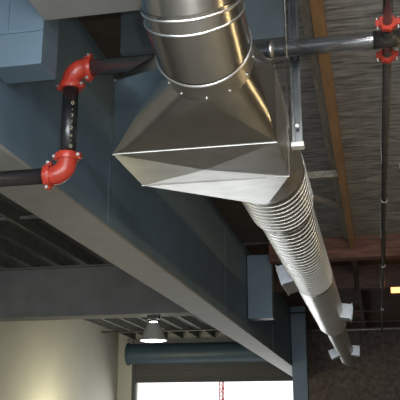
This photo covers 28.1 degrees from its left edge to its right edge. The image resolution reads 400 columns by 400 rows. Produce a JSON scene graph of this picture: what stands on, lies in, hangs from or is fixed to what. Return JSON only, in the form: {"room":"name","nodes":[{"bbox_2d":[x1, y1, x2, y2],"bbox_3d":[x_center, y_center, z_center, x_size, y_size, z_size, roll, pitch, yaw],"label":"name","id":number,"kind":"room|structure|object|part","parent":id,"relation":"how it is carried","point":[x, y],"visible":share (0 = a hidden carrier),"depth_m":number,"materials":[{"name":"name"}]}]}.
{"room":"warehouse interior","nodes":[
{"label":"warehouse interior","id":0,"kind":"room"},
{"bbox_2d":[0,319,118,399],"bbox_3d":[-7.691,2.631,12.951,0.200,5.560,40.500,-3,-17,12],"label":"wall","id":1,"kind":"structure","parent":0,"point":[42,359],"depth_m":26.23,"materials":[{"name":"beige paint"}]},
{"bbox_2d":[0,264,194,321],"bbox_3d":[-2.903,2.106,18.178,7.098,1.140,0.550,-3,-17,12],"label":"crossbeam","id":2,"kind":"object","parent":1,"relation":"attached to","point":[97,291],"visible":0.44,"depth_m":17.98,"materials":[{"name":"grey metal"}]},
{"bbox_2d":[139,315,166,341],"bbox_3d":[-1.018,2.821,17.541,0.610,0.583,0.610,-3,-17,12],"label":"lamp","id":3,"kind":"object","parent":2,"relation":"hanging from","point":[153,332],"visible":1,"depth_m":17.37,"materials":[{"name":"grey metal"}]},
{"bbox_2d":[0,0,399,333],"bbox_3d":[0.812,-0.608,11.977,17.600,0.120,40.900,-3,-17,12],"label":"ceiling","id":4,"kind":"structure","parent":0,"point":[357,75],"depth_m":11.38,"materials":[{"name":"wood"}]},
{"bbox_2d":[0,267,143,335],"bbox_3d":[-6.249,0.002,13.416,0.070,0.246,40.350,-3,-17,12],"label":"joist","id":5,"kind":"object","parent":4,"relation":"attached to","point":[115,321],"visible":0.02,"depth_m":28.85,"materials":[{"name":"grey metal"}]},
{"bbox_2d":[0,254,166,338],"bbox_3d":[-5.604,-0.037,13.282,0.070,0.246,40.350,-3,-17,12],"label":"joist","id":6,"kind":"object","parent":4,"relation":"attached to","point":[5,262],"visible":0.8,"depth_m":19.08,"materials":[{"name":"grey metal"}]},
{"bbox_2d":[29,0,140,19],"bbox_3d":[-0.845,-2.110,4.749,1.030,1.018,2.210,-3,-17,12],"label":"crossbeam","id":7,"kind":"object","parent":4,"relation":"attached to","point":[48,9],"visible":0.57,"depth_m":5.57,"materials":[{"name":"grey metal"}]},
{"bbox_2d":[0,239,182,337],"bbox_3d":[-4.959,-0.076,13.148,0.070,0.246,40.350,-3,-17,12],"label":"joist","id":8,"kind":"object","parent":4,"relation":"attached to","point":[6,248],"visible":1,"depth_m":17.97,"materials":[{"name":"grey metal"}]},
{"bbox_2d":[0,221,199,337],"bbox_3d":[-4.314,-0.115,13.014,0.070,0.246,40.350,-3,-17,12],"label":"joist","id":9,"kind":"object","parent":4,"relation":"attached to","point":[6,231],"visible":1,"depth_m":17.08,"materials":[{"name":"grey metal"}]},
{"bbox_2d":[0,215,38,220],"bbox_3d":[-3.946,0.364,14.646,6.520,0.060,0.030,-3,-17,12],"label":"bridging","id":10,"kind":"object","parent":9,"relation":"attached to","point":[28,216],"visible":0.25,"depth_m":14.46,"materials":[{"name":"grey metal"}]},
{"bbox_2d":[0,199,215,336],"bbox_3d":[-3.669,-0.153,12.880,0.070,0.246,40.350,-3,-17,12],"label":"joist","id":11,"kind":"object","parent":4,"relation":"attached to","point":[10,213],"visible":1,"depth_m":16.05,"materials":[{"name":"grey metal"}]},
{"bbox_2d":[82,319,135,338],"bbox_3d":[-6.894,0.041,13.550,0.070,0.246,40.350,-3,-17,12],"label":"joist","id":12,"kind":"object","parent":4,"relation":"attached to","point":[99,322],"visible":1,"depth_m":29.45,"materials":[{"name":"grey metal"}]},
{"bbox_2d":[0,17,291,375],"bbox_3d":[-0.390,0.434,11.994,0.510,1.868,40.390,-3,-17,12],"label":"girder","id":13,"kind":"object","parent":4,"relation":"attached to","point":[178,244],"visible":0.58,"depth_m":8.85,"materials":[{"name":"blue metal"}]},
{"bbox_2d":[0,0,58,83],"bbox_3d":[-1.288,-1.570,6.001,0.398,1.358,0.292,-3,-17,12],"label":"girder haunch","id":14,"kind":"object","parent":13,"relation":"attached to","point":[28,42],"visible":0.98,"depth_m":5.77,"materials":[{"name":"blue paint"}]},
{"bbox_3d":[-0.390,1.316,11.738,0.510,0.030,40.390,-3,-17,12],"label":"plate","id":15,"kind":"part","parent":13,"relation":"part of","materials":[{"name":"grey metal"}]},
{"bbox_2d":[247,255,274,320],"bbox_3d":[1.305,1.881,17.186,0.523,1.360,0.358,-3,-17,12],"label":"bracket","id":16,"kind":"object","parent":13,"relation":"attached to","point":[260,277],"visible":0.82,"depth_m":17.02,"materials":[{"name":"blue metal"}]},
{"bbox_2d":[101,328,216,332],"bbox_3d":[-0.366,4.482,28.609,6.650,0.393,0.070,-3,-17,12],"label":"conduit","id":17,"kind":"object","parent":4,"relation":"hanging from","point":[207,328],"visible":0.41,"depth_m":28.70,"materials":[{"name":"grey metal"}]},
{"bbox_2d":[77,12,269,242],"bbox_3d":[0.006,-0.656,11.507,0.620,0.050,11.150,-3,-17,12],"label":"trim","id":18,"kind":"structure","parent":4,"relation":"attached to","point":[104,29],"depth_m":8.83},
{"bbox_2d":[0,0,399,190],"bbox_3d":[-2.297,-1.032,6.462,13.390,2.135,0.320,-3,-17,12],"label":"pipe","id":19,"kind":"object","parent":4,"relation":"hanging from","point":[71,85],"visible":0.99,"depth_m":5.92,"materials":[{"name":"black metal"}]},
{"bbox_2d":[120,0,286,56],"bbox_3d":[0.028,-1.617,7.184,1.470,0.608,0.220,-3,-17,12],"label":"crossbeam","id":20,"kind":"object","parent":4,"relation":"attached to","point":[265,18],"visible":0.2,"depth_m":6.99,"materials":[{"name":"metal"}]},
{"bbox_2d":[283,0,289,176],"bbox_3d":[0.607,-1.217,5.708,0.012,2.198,0.030,-3,-17,12],"label":"strap","id":21,"kind":"object","parent":4,"relation":"hanging from","point":[283,0],"visible":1,"depth_m":5.57,"materials":[{"name":"metal"}]},
{"bbox_2d":[112,0,359,366],"bbox_3d":[2.322,1.507,15.105,1.108,2.180,23.841,-4,-17,13],"label":"ventilation duct","id":22,"kind":"object","parent":21,"relation":"hanging from","point":[205,114],"visible":0.98,"depth_m":4.94,"materials":[{"name":"metal"}]},
{"bbox_2d":[275,265,298,295],"bbox_3d":[1.257,1.127,11.321,0.271,0.325,0.890,-3,-17,12],"label":"air register","id":23,"kind":"object","parent":22,"relation":"attached to","point":[290,286],"depth_m":10.95,"materials":[{"name":"metal"}]},
{"bbox_2d":[328,348,339,360],"bbox_3d":[3.707,4.245,22.009,0.331,0.336,0.590,-3,-17,12],"label":"air register","id":24,"kind":"object","parent":22,"relation":"attached to","point":[334,355],"depth_m":21.76,"materials":[{"name":"metal"}]},
{"bbox_2d":[340,303,352,321],"bbox_3d":[2.694,2.082,14.769,0.264,0.308,0.460,-3,-17,12],"label":"air register","id":25,"kind":"object","parent":22,"relation":"attached to","point":[347,309],"depth_m":14.57,"materials":[{"name":"metal"}]},
{"bbox_2d":[351,345,359,356],"bbox_3d":[4.289,4.187,22.108,0.262,0.300,0.540,-3,-17,12],"label":"air register","id":26,"kind":"object","parent":22,"relation":"attached to","point":[356,349],"depth_m":21.88,"materials":[{"name":"metal"}]},
{"bbox_2d":[288,0,304,149],"bbox_3d":[0.702,-1.286,6.002,0.092,1.903,0.085,-3,-17,12],"label":"hanger","id":27,"kind":"object","parent":4,"relation":"hanging from","point":[297,143],"visible":1,"depth_m":5.89,"materials":[{"name":"silver metal"}]},
{"bbox_3d":[0.702,-0.389,5.742,0.092,0.035,0.085,-3,-17,12],"label":"foot plate","id":28,"kind":"part","parent":27,"relation":"part of","materials":[{"name":"silver metal"}]},
{"bbox_2d":[273,265,354,292],"bbox_3d":[2.657,1.945,19.557,2.190,0.558,0.300,-3,-17,12],"label":"crossbeam","id":29,"kind":"object","parent":4,"relation":"attached to","point":[343,275],"visible":0.21,"depth_m":19.28,"materials":[{"name":"brown wood"}]},
{"bbox_2d":[298,0,354,248],"bbox_3d":[0.398,-2.554,4.582,0.220,0.258,25.180,-3,-17,12],"label":"joist","id":30,"kind":"object","parent":4,"relation":"attached to","point":[312,11],"visible":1,"depth_m":9.47,"materials":[{"name":"brown wood"}]},
{"bbox_2d":[307,170,337,178],"bbox_3d":[1.295,-0.346,11.985,1.510,0.100,0.060,-3,-17,12],"label":"blocking","id":31,"kind":"object","parent":30,"relation":"attached to","point":[328,173],"visible":0.14,"depth_m":11.85,"materials":[{"name":"grey wood"}]},
{"bbox_2d":[313,193,341,208],"bbox_3d":[1.772,-0.099,13.371,0.080,0.078,2.084,-14,-21,40],"label":"diagonal brace","id":32,"kind":"object","parent":4,"relation":"attached to","point":[317,198],"visible":0.21,"depth_m":13.74,"materials":[{"name":"wood"}]},
{"bbox_2d":[269,234,399,263],"bbox_3d":[5.894,0.838,15.954,9.050,0.438,0.300,-3,-17,12],"label":"crossbeam","id":33,"kind":"object","parent":4,"relation":"attached to","point":[366,247],"visible":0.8,"depth_m":16.36,"materials":[{"name":"brown wood"}]},
{"bbox_2d":[287,309,399,313],"bbox_3d":[7.335,3.017,23.573,9.580,0.384,0.050,-3,-17,12],"label":"conduit","id":34,"kind":"object","parent":4,"relation":"hanging from","point":[375,309],"visible":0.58,"depth_m":24.02,"materials":[{"name":"grey metal"}]},
{"bbox_2d":[306,319,399,322],"bbox_3d":[7.842,3.670,25.826,9.580,0.384,0.050,-3,-17,12],"label":"conduit","id":35,"kind":"object","parent":4,"relation":"hanging from","point":[394,319],"visible":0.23,"depth_m":26.24,"materials":[{"name":"grey metal"}]},
{"bbox_2d":[312,327,399,330],"bbox_3d":[8.314,4.020,26.790,9.090,0.518,0.060,-3,-17,12],"label":"conduit","id":36,"kind":"object","parent":4,"relation":"hanging from","point":[394,327],"visible":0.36,"depth_m":27.24,"materials":[{"name":"grey metal"}]},
{"bbox_2d":[353,308,360,314],"bbox_3d":[4.442,3.644,25.991,1.510,0.238,0.060,-3,-17,12],"label":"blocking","id":37,"kind":"object","parent":4,"relation":"attached to","point":[354,313],"visible":0.14,"depth_m":25.83,"materials":[{"name":"brown wood"}]},
{"bbox_2d":[352,260,366,333],"bbox_3d":[4.752,2.981,23.669,0.105,0.258,14.830,-3,-17,12],"label":"joist","id":38,"kind":"object","parent":4,"relation":"attached to","point":[354,262],"visible":0.64,"depth_m":21.34,"materials":[{"name":"brown wood"}]},
{"bbox_2d":[358,263,399,289],"bbox_3d":[7.395,1.660,18.574,7.275,0.558,0.300,-3,-17,12],"label":"crossbeam","id":39,"kind":"object","parent":4,"relation":"attached to","point":[369,275],"visible":1,"depth_m":19.08,"materials":[{"name":"brown wood"}]},
{"bbox_2d":[390,287,399,294],"bbox_3d":[4.810,2.153,19.004,0.560,0.150,0.275,-3,-17,12],"label":"lit panel","id":40,"kind":"object","parent":39,"relation":"attached to","point":[393,290],"visible":1,"depth_m":18.92,"materials":[{"name":"yellow plastic"}]},
{"bbox_2d":[391,287,399,292],"bbox_3d":[4.783,2.120,18.881,0.540,0.135,0.015,-3,-17,12],"label":"diffuser","id":41,"kind":"object","parent":40,"relation":"attached to","point":[393,289],"depth_m":18.91,"materials":[{"name":"yellow plastic"}]},
{"bbox_2d":[375,0,399,332],"bbox_3d":[2.872,0.309,12.686,0.164,1.243,20.800,-3,-17,12],"label":"pipe","id":42,"kind":"object","parent":4,"relation":"hanging from","point":[387,22],"visible":0.92,"depth_m":6.97,"materials":[{"name":"metal"}]},
{"bbox_2d":[117,326,399,399],"bbox_3d":[5.111,7.660,30.290,17.200,5.560,0.200,-3,-17,12],"label":"wall","id":43,"kind":"structure","parent":0,"point":[375,374],"depth_m":30.44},
{"bbox_2d":[124,340,133,399],"bbox_3d":[-2.847,8.234,31.733,0.310,5.260,0.140,-3,-17,12],"label":"trim","id":44,"kind":"structure","parent":43,"relation":"attached to","point":[128,369],"depth_m":31.95,"materials":[{"name":"beige paint"}]},
{"bbox_2d":[124,342,292,399],"bbox_3d":[0.363,8.009,30.703,6.650,5.120,0.880,-3,-17,12],"label":"door","id":45,"kind":"structure","parent":43,"relation":"in","point":[204,361],"depth_m":31.26,"materials":[{"name":"grey metal"}]},
{"bbox_3d":[-2.639,8.632,31.560,0.140,4.400,0.160,-3,-17,12],"label":"guide rail","id":46,"kind":"part","parent":45,"relation":"part of","materials":[{"name":"grey metal"}]},
{"bbox_2d":[126,342,267,364],"bbox_3d":[0.387,5.971,31.289,6.600,0.800,0.800,-3,-17,12],"label":"hood","id":47,"kind":"object","parent":45,"relation":"attached to","point":[204,353],"depth_m":31.16,"materials":[{"name":"blue metal"}]},
{"bbox_2d":[135,362,291,380],"bbox_3d":[0.493,6.671,31.424,6.330,0.810,0.080,-3,-17,12],"label":"roller shade","id":48,"kind":"object","parent":45,"relation":"hanging from","point":[244,371],"depth_m":31.37,"materials":[{"name":"grey fabric"}]},
{"bbox_3d":[0.812,4.886,10.384,17.600,0.200,40.900,-3,-17,12],"label":"floor","id":49,"kind":"structure","parent":0,"visible":0},
{"bbox_2d":[290,306,308,399],"bbox_3d":[3.177,6.124,24.992,0.650,5.558,0.600,-3,-17,12],"label":"steel column","id":50,"kind":"structure","parent":49,"relation":"on","point":[298,321],"depth_m":25.17,"materials":[{"name":"metal"}]},
{"label":"outside","id":51,"kind":"structure","parent":0,"visible":0},
{"bbox_3d":[16.021,22.388,70.701,120.000,0.180,88.300,-3,-17,12],"label":"ground","id":52,"kind":"structure","parent":51,"visible":0},
{"bbox_2d":[219,382,223,399],"bbox_3d":[1.635,14.419,59.397,0.410,8.842,0.350,-3,-17,12],"label":"radio mast","id":53,"kind":"object","parent":52,"relation":"on","point":[222,385],"visible":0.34,"depth_m":59.34,"materials":[{"name":"red metal"}]}
]}

